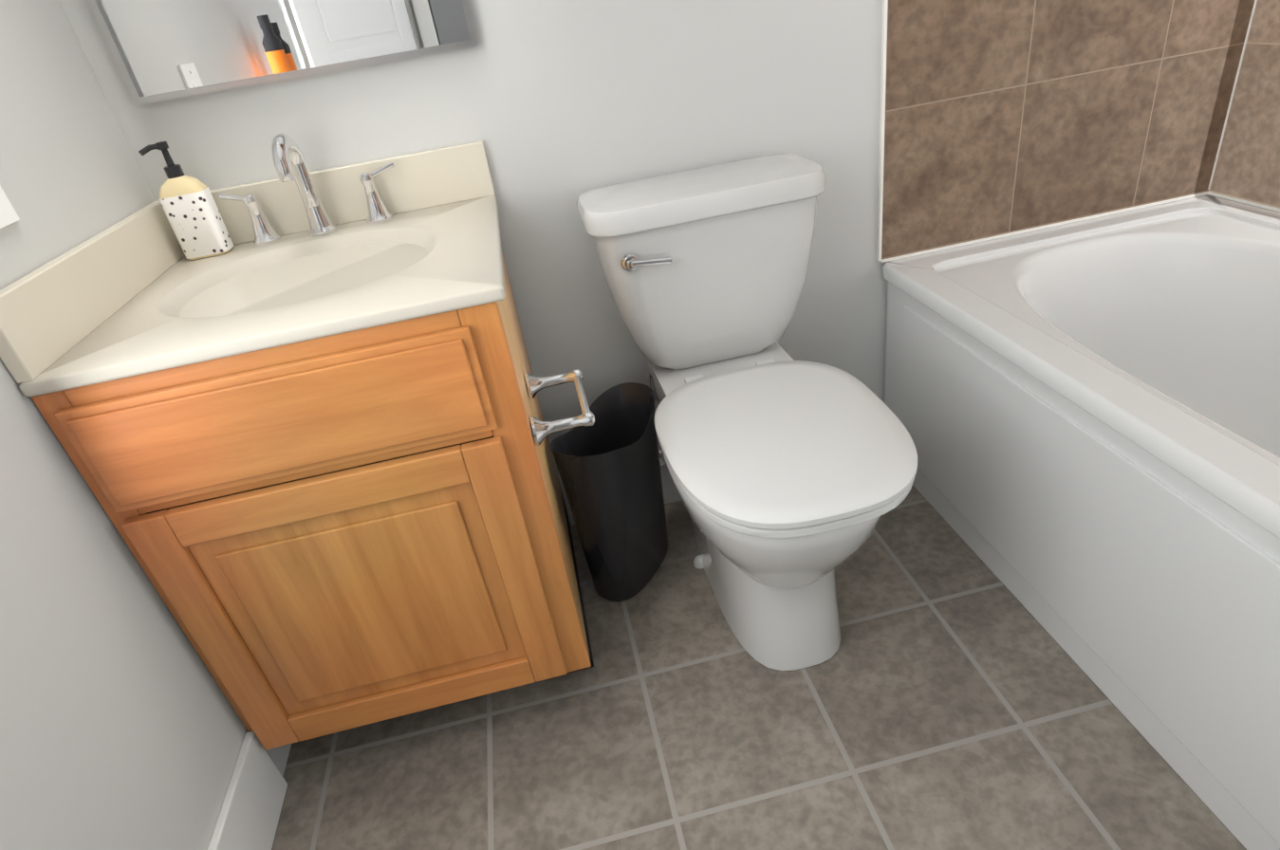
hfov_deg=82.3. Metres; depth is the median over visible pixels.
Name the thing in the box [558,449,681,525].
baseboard
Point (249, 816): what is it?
baseboard
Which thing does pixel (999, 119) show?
wall tile
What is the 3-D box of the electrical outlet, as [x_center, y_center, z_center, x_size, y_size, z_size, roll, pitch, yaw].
[-0.828,-0.312,0.900,0.009,0.144,0.090,-13,31,-5]
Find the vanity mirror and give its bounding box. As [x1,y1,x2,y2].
[88,0,478,105]
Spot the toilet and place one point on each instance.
(792, 480)
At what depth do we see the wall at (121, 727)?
0.98 m
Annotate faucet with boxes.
[219,133,394,245]
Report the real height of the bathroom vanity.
0.938 m
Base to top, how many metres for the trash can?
0.412 m
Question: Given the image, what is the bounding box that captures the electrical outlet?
[0,185,19,228]
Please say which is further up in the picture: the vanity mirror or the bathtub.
the vanity mirror
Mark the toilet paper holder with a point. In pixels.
(542, 430)
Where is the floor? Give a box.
[271,485,1246,849]
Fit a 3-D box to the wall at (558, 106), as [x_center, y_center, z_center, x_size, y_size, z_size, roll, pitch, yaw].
[0.149,-0.973,1.329,2.473,2.550,0.100,-13,31,-5]
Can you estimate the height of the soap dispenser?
0.199 m
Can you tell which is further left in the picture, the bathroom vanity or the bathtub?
the bathroom vanity
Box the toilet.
[575,153,917,671]
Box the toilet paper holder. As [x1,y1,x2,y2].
[524,368,594,445]
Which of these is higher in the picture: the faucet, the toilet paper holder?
the faucet
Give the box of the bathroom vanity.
[0,140,593,749]
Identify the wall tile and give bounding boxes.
[876,0,1254,262]
[1207,0,1279,212]
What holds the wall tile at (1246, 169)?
attached to the wall
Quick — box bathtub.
[882,194,1279,849]
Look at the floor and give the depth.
1.28 m
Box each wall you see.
[0,0,291,849]
[58,0,886,522]
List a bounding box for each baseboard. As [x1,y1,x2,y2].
[207,730,287,849]
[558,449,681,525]
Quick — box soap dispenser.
[138,140,233,259]
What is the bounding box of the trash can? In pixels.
[549,382,667,601]

